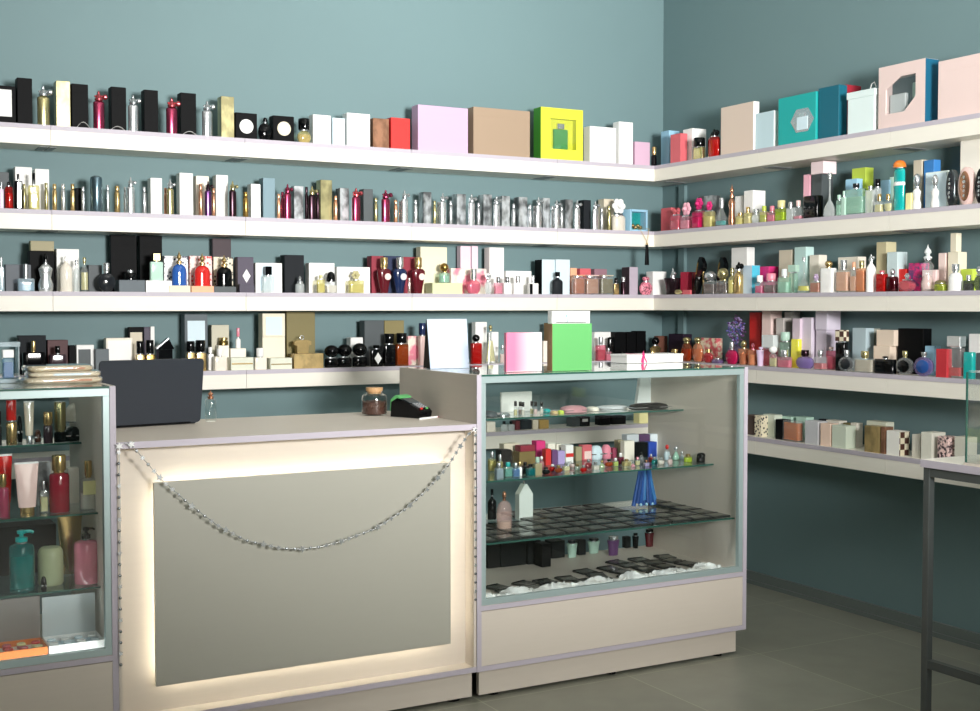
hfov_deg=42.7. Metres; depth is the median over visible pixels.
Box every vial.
[23,184,25,208]
[44,183,47,209]
[52,184,56,209]
[61,184,65,209]
[70,184,74,210]
[81,187,84,210]
[106,185,109,211]
[114,186,119,211]
[124,187,126,212]
[142,187,145,212]
[164,188,166,213]
[199,184,202,214]
[206,390,215,421]
[212,188,214,215]
[243,192,247,216]
[277,194,280,217]
[281,192,283,217]
[305,187,307,218]
[316,190,319,219]
[334,196,337,219]
[374,198,377,221]
[394,200,397,221]
[399,201,400,221]
[408,278,410,292]
[413,200,417,222]
[433,201,435,223]
[437,202,439,223]
[449,201,452,223]
[476,203,479,224]
[512,204,515,226]
[514,401,516,415]
[521,402,524,414]
[528,205,531,226]
[530,401,532,414]
[532,206,535,226]
[534,401,536,414]
[540,402,542,413]
[551,206,553,227]
[560,207,562,227]
[600,208,602,229]
[607,206,610,229]
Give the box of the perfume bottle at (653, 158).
[651,147,656,165]
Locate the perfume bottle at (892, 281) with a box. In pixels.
[886,268,898,291]
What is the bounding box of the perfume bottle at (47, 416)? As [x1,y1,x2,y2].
[43,412,52,442]
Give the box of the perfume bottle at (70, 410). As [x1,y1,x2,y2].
[66,403,75,428]
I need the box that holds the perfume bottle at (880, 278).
[876,270,887,291]
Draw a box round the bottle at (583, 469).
[580,465,586,471]
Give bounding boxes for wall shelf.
[0,122,50,150]
[0,208,51,232]
[0,291,52,311]
[0,373,22,377]
[9,452,52,478]
[42,125,244,161]
[44,210,244,237]
[47,450,69,471]
[50,291,245,311]
[202,370,246,389]
[232,138,411,170]
[234,217,411,241]
[246,293,411,310]
[246,366,411,387]
[397,150,556,178]
[401,223,556,245]
[408,362,546,366]
[412,293,556,310]
[486,427,556,448]
[537,159,685,186]
[547,228,677,249]
[549,420,647,443]
[551,294,653,310]
[592,360,610,361]
[654,149,787,182]
[654,223,784,247]
[654,293,756,310]
[678,359,769,382]
[747,434,755,453]
[756,366,903,393]
[756,437,911,473]
[757,211,918,240]
[757,292,897,311]
[758,127,925,168]
[886,453,979,488]
[887,374,979,400]
[888,290,979,311]
[889,203,979,232]
[890,113,979,149]
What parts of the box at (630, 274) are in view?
panel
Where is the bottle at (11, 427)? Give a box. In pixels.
[6,422,16,444]
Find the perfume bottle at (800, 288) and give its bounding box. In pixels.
[797,257,808,290]
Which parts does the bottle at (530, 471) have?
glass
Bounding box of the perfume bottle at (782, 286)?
[778,269,790,291]
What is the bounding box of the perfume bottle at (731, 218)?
[728,186,734,224]
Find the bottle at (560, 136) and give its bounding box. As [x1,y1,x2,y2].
[553,129,567,149]
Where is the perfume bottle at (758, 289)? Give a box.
[755,275,763,292]
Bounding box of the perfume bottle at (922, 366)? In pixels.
[916,352,931,373]
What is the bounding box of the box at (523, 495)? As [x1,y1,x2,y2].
[515,481,532,519]
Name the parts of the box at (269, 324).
label panel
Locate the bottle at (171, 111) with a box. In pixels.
[166,98,180,133]
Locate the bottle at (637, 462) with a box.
[635,457,639,464]
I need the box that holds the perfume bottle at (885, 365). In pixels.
[874,356,896,373]
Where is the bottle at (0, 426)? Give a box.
[0,426,1,444]
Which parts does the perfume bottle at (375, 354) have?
label panel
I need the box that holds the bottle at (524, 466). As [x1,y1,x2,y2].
[521,462,528,473]
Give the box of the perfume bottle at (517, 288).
[512,276,522,293]
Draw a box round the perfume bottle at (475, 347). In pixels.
[470,335,481,363]
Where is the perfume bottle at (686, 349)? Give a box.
[681,337,692,361]
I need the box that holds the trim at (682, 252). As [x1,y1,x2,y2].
[678,185,686,333]
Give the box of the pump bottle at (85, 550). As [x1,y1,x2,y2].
[74,527,97,584]
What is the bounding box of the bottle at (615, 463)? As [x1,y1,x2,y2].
[613,458,617,465]
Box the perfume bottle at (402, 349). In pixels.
[395,333,408,365]
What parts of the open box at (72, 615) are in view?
lid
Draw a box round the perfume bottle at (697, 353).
[692,337,703,360]
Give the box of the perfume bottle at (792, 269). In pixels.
[788,265,798,273]
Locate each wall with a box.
[0,0,663,613]
[662,0,979,632]
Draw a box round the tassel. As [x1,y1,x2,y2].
[637,228,648,264]
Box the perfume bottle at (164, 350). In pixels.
[155,338,173,358]
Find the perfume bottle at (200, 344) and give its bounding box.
[195,340,205,370]
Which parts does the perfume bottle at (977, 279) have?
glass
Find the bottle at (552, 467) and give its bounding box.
[549,464,554,471]
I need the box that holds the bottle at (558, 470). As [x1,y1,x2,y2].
[554,465,562,472]
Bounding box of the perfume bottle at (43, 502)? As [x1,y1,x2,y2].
[39,481,47,511]
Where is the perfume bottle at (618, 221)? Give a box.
[612,199,625,229]
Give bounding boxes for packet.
[17,376,102,383]
[21,363,92,371]
[24,369,100,377]
[486,522,512,528]
[486,528,504,535]
[486,536,495,542]
[486,583,509,590]
[487,533,519,540]
[494,587,507,592]
[496,526,526,533]
[501,511,514,517]
[510,530,542,538]
[511,520,534,526]
[511,580,536,585]
[514,514,542,520]
[519,524,548,530]
[519,583,540,588]
[527,518,557,524]
[532,578,557,583]
[533,508,548,514]
[533,528,565,535]
[535,512,563,518]
[541,522,571,528]
[542,507,568,512]
[548,516,578,522]
[554,575,577,581]
[555,526,587,533]
[556,510,584,516]
[562,505,590,510]
[562,520,593,526]
[569,514,599,520]
[571,577,587,582]
[572,568,597,574]
[576,508,603,514]
[577,524,608,531]
[582,503,610,508]
[583,518,614,523]
[585,572,606,577]
[590,512,619,518]
[596,506,622,512]
[596,565,618,571]
[598,521,629,528]
[604,516,634,521]
[605,559,627,565]
[609,568,631,574]
[610,510,639,515]
[617,562,639,567]
[619,519,650,526]
[624,514,655,519]
[627,557,649,562]
[632,565,655,571]
[640,517,671,524]
[642,559,662,564]
[645,512,674,517]
[651,563,675,568]
[653,554,676,558]
[655,501,681,507]
[659,557,681,562]
[660,515,691,522]
[664,510,693,515]
[668,504,695,510]
[674,560,696,566]
[680,513,710,520]
[683,508,713,513]
[699,511,730,518]
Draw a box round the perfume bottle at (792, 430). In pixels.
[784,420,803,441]
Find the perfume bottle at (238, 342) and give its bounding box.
[236,328,240,347]
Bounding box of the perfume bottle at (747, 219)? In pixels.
[743,207,751,223]
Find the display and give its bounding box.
[0,341,18,382]
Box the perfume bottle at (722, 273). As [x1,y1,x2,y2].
[715,268,728,292]
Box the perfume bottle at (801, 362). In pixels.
[797,350,813,368]
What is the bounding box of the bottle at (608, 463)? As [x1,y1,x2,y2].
[605,459,612,466]
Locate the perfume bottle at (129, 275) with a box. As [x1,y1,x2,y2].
[124,270,136,279]
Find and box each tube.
[0,454,11,510]
[14,461,38,515]
[23,401,33,443]
[57,512,81,573]
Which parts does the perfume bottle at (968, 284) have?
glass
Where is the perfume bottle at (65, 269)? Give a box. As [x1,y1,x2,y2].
[60,256,72,291]
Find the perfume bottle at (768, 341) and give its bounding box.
[762,335,778,366]
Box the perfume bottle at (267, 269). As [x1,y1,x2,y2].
[264,266,271,275]
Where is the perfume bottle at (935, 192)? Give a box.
[930,175,938,206]
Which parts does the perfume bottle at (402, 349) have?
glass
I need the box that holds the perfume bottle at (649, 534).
[644,528,653,546]
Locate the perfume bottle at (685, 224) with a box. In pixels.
[681,202,691,228]
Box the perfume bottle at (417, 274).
[411,257,424,292]
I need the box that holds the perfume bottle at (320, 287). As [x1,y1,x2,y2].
[317,275,324,291]
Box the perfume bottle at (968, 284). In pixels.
[963,275,973,290]
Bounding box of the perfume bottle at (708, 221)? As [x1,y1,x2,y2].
[703,201,714,226]
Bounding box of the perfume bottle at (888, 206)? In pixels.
[884,194,891,210]
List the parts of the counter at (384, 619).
panel, panel, panel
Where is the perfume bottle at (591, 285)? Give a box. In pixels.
[585,275,598,292]
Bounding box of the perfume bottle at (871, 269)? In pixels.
[866,254,875,291]
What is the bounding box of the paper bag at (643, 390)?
[634,378,650,403]
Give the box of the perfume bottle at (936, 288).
[934,280,947,290]
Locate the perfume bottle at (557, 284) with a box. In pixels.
[552,272,562,293]
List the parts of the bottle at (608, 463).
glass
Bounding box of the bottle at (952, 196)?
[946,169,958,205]
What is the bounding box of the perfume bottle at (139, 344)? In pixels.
[135,341,144,359]
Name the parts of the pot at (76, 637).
lid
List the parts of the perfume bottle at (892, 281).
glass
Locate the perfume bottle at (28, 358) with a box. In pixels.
[22,341,44,375]
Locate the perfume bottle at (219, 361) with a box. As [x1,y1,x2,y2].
[213,348,226,370]
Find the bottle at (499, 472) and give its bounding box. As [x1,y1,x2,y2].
[495,463,502,477]
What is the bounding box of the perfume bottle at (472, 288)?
[466,269,480,292]
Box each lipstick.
[0,411,1,444]
[6,400,16,444]
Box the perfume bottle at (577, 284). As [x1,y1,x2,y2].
[572,275,584,292]
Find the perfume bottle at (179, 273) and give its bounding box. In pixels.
[172,253,186,285]
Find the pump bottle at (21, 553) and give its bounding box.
[9,529,34,592]
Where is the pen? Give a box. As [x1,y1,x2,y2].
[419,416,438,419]
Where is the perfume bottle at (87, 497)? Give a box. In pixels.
[79,460,95,509]
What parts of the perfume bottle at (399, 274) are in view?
label panel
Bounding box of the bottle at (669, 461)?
[667,455,671,464]
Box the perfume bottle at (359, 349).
[352,343,366,366]
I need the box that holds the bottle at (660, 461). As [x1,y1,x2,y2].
[657,457,663,464]
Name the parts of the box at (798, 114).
label panel, label panel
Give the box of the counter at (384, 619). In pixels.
[116,411,476,710]
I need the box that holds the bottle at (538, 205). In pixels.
[536,197,543,227]
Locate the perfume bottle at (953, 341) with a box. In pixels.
[947,336,965,377]
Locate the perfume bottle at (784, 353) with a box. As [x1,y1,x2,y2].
[778,350,790,367]
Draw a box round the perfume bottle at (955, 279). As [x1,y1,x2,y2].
[947,264,962,290]
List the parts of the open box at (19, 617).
lid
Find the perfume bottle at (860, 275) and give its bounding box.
[856,260,865,290]
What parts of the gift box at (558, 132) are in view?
panel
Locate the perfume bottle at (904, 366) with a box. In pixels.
[898,351,911,374]
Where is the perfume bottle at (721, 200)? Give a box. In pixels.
[714,198,727,225]
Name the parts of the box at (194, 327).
label panel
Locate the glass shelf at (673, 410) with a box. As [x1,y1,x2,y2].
[486,406,677,418]
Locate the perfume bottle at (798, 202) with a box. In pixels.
[793,200,802,218]
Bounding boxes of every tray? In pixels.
[0,637,47,659]
[42,631,103,653]
[169,285,189,291]
[190,286,213,291]
[214,286,235,291]
[597,405,626,409]
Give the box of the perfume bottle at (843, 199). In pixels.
[841,191,846,214]
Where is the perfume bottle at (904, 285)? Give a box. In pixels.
[900,273,914,289]
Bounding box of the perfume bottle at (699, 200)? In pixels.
[693,198,704,227]
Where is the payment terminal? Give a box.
[390,394,431,418]
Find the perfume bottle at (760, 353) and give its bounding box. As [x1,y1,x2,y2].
[756,347,764,365]
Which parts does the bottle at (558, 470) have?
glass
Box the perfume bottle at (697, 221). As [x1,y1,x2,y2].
[692,217,701,227]
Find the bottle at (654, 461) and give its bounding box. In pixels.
[651,457,657,463]
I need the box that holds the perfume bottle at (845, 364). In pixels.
[840,350,852,371]
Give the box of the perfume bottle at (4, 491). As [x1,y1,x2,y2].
[0,474,8,517]
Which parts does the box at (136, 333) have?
label panel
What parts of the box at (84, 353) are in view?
label panel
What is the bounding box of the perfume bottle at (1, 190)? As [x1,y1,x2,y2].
[0,182,3,207]
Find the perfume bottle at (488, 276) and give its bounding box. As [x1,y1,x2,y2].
[484,273,490,286]
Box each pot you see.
[2,644,10,650]
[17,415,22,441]
[17,642,25,648]
[31,640,39,646]
[33,429,41,441]
[47,638,55,644]
[60,637,68,643]
[74,635,82,641]
[87,633,95,639]
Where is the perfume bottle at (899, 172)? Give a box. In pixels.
[893,160,905,210]
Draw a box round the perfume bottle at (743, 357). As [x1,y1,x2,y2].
[738,340,749,363]
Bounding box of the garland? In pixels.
[115,426,477,666]
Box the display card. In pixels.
[500,391,531,411]
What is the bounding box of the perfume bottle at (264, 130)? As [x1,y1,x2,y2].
[258,118,271,139]
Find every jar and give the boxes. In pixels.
[37,545,63,586]
[361,387,386,415]
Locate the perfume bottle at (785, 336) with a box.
[779,332,789,346]
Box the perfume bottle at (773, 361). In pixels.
[769,346,776,365]
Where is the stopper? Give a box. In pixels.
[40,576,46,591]
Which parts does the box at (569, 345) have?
panel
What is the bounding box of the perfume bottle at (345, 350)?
[338,344,351,366]
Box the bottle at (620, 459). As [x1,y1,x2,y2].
[617,453,623,464]
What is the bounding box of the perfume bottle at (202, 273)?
[194,254,210,285]
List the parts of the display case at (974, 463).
plate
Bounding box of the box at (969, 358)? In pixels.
[963,352,975,378]
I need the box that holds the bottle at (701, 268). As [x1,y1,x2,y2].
[692,257,706,293]
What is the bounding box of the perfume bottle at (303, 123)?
[298,118,310,142]
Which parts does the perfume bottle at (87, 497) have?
label panel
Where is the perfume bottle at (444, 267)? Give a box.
[439,263,448,281]
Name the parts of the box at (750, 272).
panel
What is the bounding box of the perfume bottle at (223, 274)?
[216,256,232,286]
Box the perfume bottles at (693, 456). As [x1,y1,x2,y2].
[591,454,705,462]
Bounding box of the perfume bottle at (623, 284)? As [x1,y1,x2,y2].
[620,277,625,294]
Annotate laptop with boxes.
[99,358,203,427]
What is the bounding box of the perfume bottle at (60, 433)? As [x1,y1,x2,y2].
[54,402,66,441]
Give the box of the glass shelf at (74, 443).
[0,437,79,445]
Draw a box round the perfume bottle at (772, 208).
[767,206,775,221]
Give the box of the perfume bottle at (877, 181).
[875,179,880,187]
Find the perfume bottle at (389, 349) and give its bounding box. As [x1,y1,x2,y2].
[383,333,395,365]
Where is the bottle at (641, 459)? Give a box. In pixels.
[639,452,643,462]
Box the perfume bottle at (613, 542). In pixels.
[607,535,618,555]
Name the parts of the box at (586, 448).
label panel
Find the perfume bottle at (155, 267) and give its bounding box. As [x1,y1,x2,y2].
[149,253,162,280]
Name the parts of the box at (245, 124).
label panel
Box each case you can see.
[0,377,118,710]
[400,362,747,694]
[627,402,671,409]
[964,371,979,466]
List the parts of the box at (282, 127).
label panel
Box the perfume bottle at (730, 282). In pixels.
[728,268,733,292]
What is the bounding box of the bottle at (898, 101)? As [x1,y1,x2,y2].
[890,93,907,113]
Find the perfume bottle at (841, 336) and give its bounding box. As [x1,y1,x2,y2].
[835,330,848,370]
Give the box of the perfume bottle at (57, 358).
[49,346,66,363]
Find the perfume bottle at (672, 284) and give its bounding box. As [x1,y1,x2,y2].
[664,268,680,294]
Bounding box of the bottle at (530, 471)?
[526,464,534,475]
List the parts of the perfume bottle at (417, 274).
label panel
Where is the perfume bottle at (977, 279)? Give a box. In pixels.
[974,266,979,289]
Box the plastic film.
[486,562,720,597]
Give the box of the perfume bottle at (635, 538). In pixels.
[632,533,638,547]
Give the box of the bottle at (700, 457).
[696,452,704,461]
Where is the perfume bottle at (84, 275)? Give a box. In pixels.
[81,257,87,289]
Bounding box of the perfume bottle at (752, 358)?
[747,343,756,365]
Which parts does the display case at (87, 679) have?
glass, panel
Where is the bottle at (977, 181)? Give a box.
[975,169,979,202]
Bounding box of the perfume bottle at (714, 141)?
[708,129,719,156]
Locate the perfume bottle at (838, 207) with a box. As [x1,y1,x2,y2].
[836,195,840,214]
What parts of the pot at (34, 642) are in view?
lid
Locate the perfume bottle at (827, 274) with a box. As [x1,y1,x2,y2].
[820,261,836,292]
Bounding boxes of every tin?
[592,445,603,459]
[602,444,611,458]
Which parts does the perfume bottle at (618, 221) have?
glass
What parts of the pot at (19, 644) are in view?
lid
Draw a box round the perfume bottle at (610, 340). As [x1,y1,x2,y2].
[607,337,614,353]
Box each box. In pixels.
[0,85,15,122]
[0,172,8,207]
[0,519,55,575]
[0,596,47,659]
[4,264,30,290]
[13,167,32,208]
[15,77,32,123]
[17,335,45,374]
[27,251,53,290]
[29,241,53,250]
[33,169,49,209]
[36,461,50,505]
[42,592,103,653]
[46,340,67,363]
[54,81,70,126]
[54,249,78,291]
[66,466,78,502]
[68,345,75,363]
[70,83,87,127]
[74,188,80,210]
[75,345,93,368]
[86,265,101,291]
[94,349,108,369]
[104,338,132,359]
[108,86,125,129]
[109,235,136,291]
[114,280,144,291]
[128,327,143,359]
[138,235,161,279]
[141,90,157,131]
[143,327,149,354]
[145,280,171,291]
[147,178,161,213]
[150,326,154,354]
[161,256,187,285]
[176,173,192,214]
[177,92,195,134]
[181,314,207,369]
[188,256,211,285]
[193,176,208,214]
[208,325,228,355]
[210,238,230,256]
[212,175,227,215]
[212,257,232,285]
[216,345,228,356]
[217,96,233,137]
[227,357,253,369]
[229,348,245,356]
[234,112,256,138]
[234,257,253,291]
[236,284,253,292]
[247,184,260,216]
[253,263,281,292]
[258,313,284,336]
[258,337,284,357]
[259,178,274,217]
[267,357,291,368]
[269,115,293,141]
[280,255,303,292]
[282,311,314,356]
[289,353,322,368]
[290,186,303,218]
[305,263,334,292]
[309,114,330,143]
[316,180,331,219]
[331,118,344,144]
[334,267,369,292]
[336,188,348,220]
[343,113,369,146]
[347,337,362,357]
[359,189,372,220]
[360,320,383,365]
[367,256,382,292]
[370,118,388,147]
[383,256,400,292]
[384,320,403,343]
[387,117,409,148]
[403,257,414,292]
[406,336,417,364]
[412,104,467,152]
[416,247,446,293]
[419,192,430,223]
[425,283,461,293]
[447,268,485,293]
[452,194,465,224]
[457,246,470,268]
[467,107,529,156]
[471,246,477,268]
[472,322,486,362]
[478,194,491,225]
[484,247,503,293]
[486,421,494,431]
[486,540,499,568]
[488,332,497,362]
[496,449,511,465]
[497,196,509,225]
[497,412,509,416]
[499,442,519,462]
[500,539,525,566]
[504,271,530,293]
[504,332,541,371]
[510,420,519,429]
[513,451,534,464]
[514,197,526,226]
[515,444,534,451]
[515,481,532,519]
[516,419,531,429]
[522,538,540,564]
[530,419,537,428]
[532,440,545,462]
[534,107,582,160]
[534,541,550,566]
[535,259,554,293]
[536,419,548,428]
[539,198,549,227]
[542,341,546,361]
[542,448,550,464]
[544,323,547,340]
[545,443,554,448]
[545,538,564,558]
[547,323,591,370]
[548,311,589,323]
[551,449,557,464]
[554,259,569,293]
[555,443,562,449]
[558,450,564,464]
[560,199,572,228]
[561,444,573,461]
[566,417,579,426]
[570,268,576,293]
[573,446,581,460]
[575,539,585,554]
[576,416,589,426]
[577,268,590,293]
[578,200,590,228]
[579,444,591,460]
[584,126,615,162]
[591,269,606,294]
[592,332,610,359]
[595,415,609,425]
[598,199,613,229]
[608,415,625,424]
[610,351,683,362]
[610,447,616,458]
[611,332,625,353]
[613,121,632,163]
[614,439,622,456]
[620,440,633,459]
[622,267,637,294]
[622,433,638,441]
[622,536,630,547]
[623,209,647,230]
[626,332,635,352]
[631,331,645,352]
[633,141,649,165]
[634,412,647,422]
[634,441,647,457]
[639,433,649,440]
[644,441,656,456]
[646,271,665,294]
[646,433,656,441]
[654,336,666,352]
[661,130,678,164]
[661,207,679,230]
[669,334,691,359]
[670,133,686,162]
[681,272,691,293]
[683,128,705,159]
[683,290,691,293]
[692,272,695,289]
[697,195,719,220]
[697,338,721,360]
[721,101,758,154]
[731,247,754,293]
[735,196,743,221]
[743,265,759,293]
[744,190,764,222]
[748,414,756,434]
[749,312,761,353]
[755,415,767,436]
[756,110,778,148]
[760,266,777,292]
[762,311,781,349]
[763,413,781,437]
[775,419,790,439]
[776,318,790,365]
[778,91,818,145]
[779,250,794,292]
[782,416,795,421]
[785,312,799,338]
[791,339,801,367]
[792,318,801,338]
[794,247,813,292]
[796,416,813,439]
[802,317,815,367]
[803,174,811,197]
[803,195,822,218]
[805,420,827,444]
[809,255,826,292]
[811,161,835,174]
[811,174,832,216]
[815,311,840,329]
[816,330,837,368]
[818,84,846,138]
[820,422,837,446]
[826,419,846,423]
[832,424,855,448]
[838,257,865,291]
[846,178,862,214]
[847,85,860,133]
[851,422,862,446]
[852,167,873,212]
[852,328,873,370]
[864,425,885,452]
[867,420,893,429]
[874,328,879,345]
[874,346,897,372]
[876,242,895,273]
[877,330,897,345]
[878,58,938,128]
[880,180,890,210]
[881,426,892,453]
[886,430,909,455]
[887,252,906,290]
[890,177,893,210]
[898,328,931,374]
[899,269,908,290]
[905,193,912,209]
[908,263,928,290]
[912,434,920,457]
[913,160,924,207]
[921,431,945,458]
[922,270,938,290]
[924,159,940,207]
[925,170,949,207]
[925,346,940,374]
[936,349,951,377]
[937,435,954,457]
[938,53,979,118]
[938,253,947,285]
[948,252,966,276]
[950,233,960,251]
[954,436,976,455]
[960,138,979,204]
[961,269,976,289]
[963,352,975,378]
[969,334,979,352]
[976,353,979,378]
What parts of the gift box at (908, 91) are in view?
panel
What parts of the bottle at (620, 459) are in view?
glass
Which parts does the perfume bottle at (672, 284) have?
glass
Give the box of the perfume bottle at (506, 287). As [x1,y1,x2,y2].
[502,277,511,293]
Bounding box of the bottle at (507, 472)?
[503,462,512,476]
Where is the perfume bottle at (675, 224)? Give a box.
[671,208,681,229]
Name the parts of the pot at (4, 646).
lid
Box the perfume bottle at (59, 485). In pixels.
[49,454,69,512]
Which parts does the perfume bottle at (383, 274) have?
label panel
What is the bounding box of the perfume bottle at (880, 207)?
[875,194,883,211]
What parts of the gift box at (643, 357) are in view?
lid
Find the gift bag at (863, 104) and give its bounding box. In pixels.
[847,81,878,133]
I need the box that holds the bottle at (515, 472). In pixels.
[512,463,519,476]
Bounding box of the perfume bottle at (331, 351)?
[324,345,338,367]
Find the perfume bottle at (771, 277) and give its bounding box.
[765,273,777,292]
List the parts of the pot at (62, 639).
lid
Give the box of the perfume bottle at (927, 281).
[921,246,933,288]
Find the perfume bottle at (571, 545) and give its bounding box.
[567,539,576,557]
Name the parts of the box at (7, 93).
label panel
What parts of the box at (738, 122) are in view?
panel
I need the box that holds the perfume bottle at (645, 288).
[639,277,651,294]
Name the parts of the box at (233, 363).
label panel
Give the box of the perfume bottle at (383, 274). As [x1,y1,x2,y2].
[377,257,390,292]
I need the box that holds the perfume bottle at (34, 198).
[28,173,39,208]
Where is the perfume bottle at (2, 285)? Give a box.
[0,257,4,289]
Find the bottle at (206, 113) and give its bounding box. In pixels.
[202,101,215,135]
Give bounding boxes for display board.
[423,319,468,368]
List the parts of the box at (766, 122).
panel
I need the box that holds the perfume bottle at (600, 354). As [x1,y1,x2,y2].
[596,337,604,359]
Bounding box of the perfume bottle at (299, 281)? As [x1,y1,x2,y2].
[295,276,302,284]
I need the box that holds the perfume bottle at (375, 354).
[369,345,382,366]
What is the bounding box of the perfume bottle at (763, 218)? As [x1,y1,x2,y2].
[759,206,768,221]
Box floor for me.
[389,583,979,710]
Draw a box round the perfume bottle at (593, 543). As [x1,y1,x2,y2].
[588,537,599,553]
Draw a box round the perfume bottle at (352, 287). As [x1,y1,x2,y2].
[349,271,362,291]
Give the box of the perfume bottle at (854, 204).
[847,183,866,213]
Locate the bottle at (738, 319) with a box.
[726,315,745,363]
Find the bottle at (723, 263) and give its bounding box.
[712,257,728,293]
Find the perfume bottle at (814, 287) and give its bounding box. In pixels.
[810,274,819,291]
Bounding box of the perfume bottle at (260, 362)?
[253,348,266,369]
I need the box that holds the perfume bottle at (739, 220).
[735,213,743,223]
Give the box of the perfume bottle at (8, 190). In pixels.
[5,182,12,208]
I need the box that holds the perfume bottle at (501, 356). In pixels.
[499,345,503,362]
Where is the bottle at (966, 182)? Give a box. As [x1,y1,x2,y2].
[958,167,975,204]
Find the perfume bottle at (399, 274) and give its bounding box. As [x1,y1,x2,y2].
[393,257,406,292]
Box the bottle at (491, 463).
[488,452,495,470]
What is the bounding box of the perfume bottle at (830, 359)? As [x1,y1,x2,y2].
[827,347,834,368]
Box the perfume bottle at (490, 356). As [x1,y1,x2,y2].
[486,325,495,363]
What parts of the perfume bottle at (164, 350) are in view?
tilted lid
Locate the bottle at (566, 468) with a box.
[562,463,569,470]
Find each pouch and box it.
[486,411,498,417]
[558,405,588,413]
[586,406,600,411]
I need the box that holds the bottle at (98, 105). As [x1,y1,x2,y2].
[93,91,107,128]
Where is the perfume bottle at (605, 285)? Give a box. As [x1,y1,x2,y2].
[599,275,613,294]
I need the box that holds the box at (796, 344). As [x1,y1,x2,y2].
[791,339,801,367]

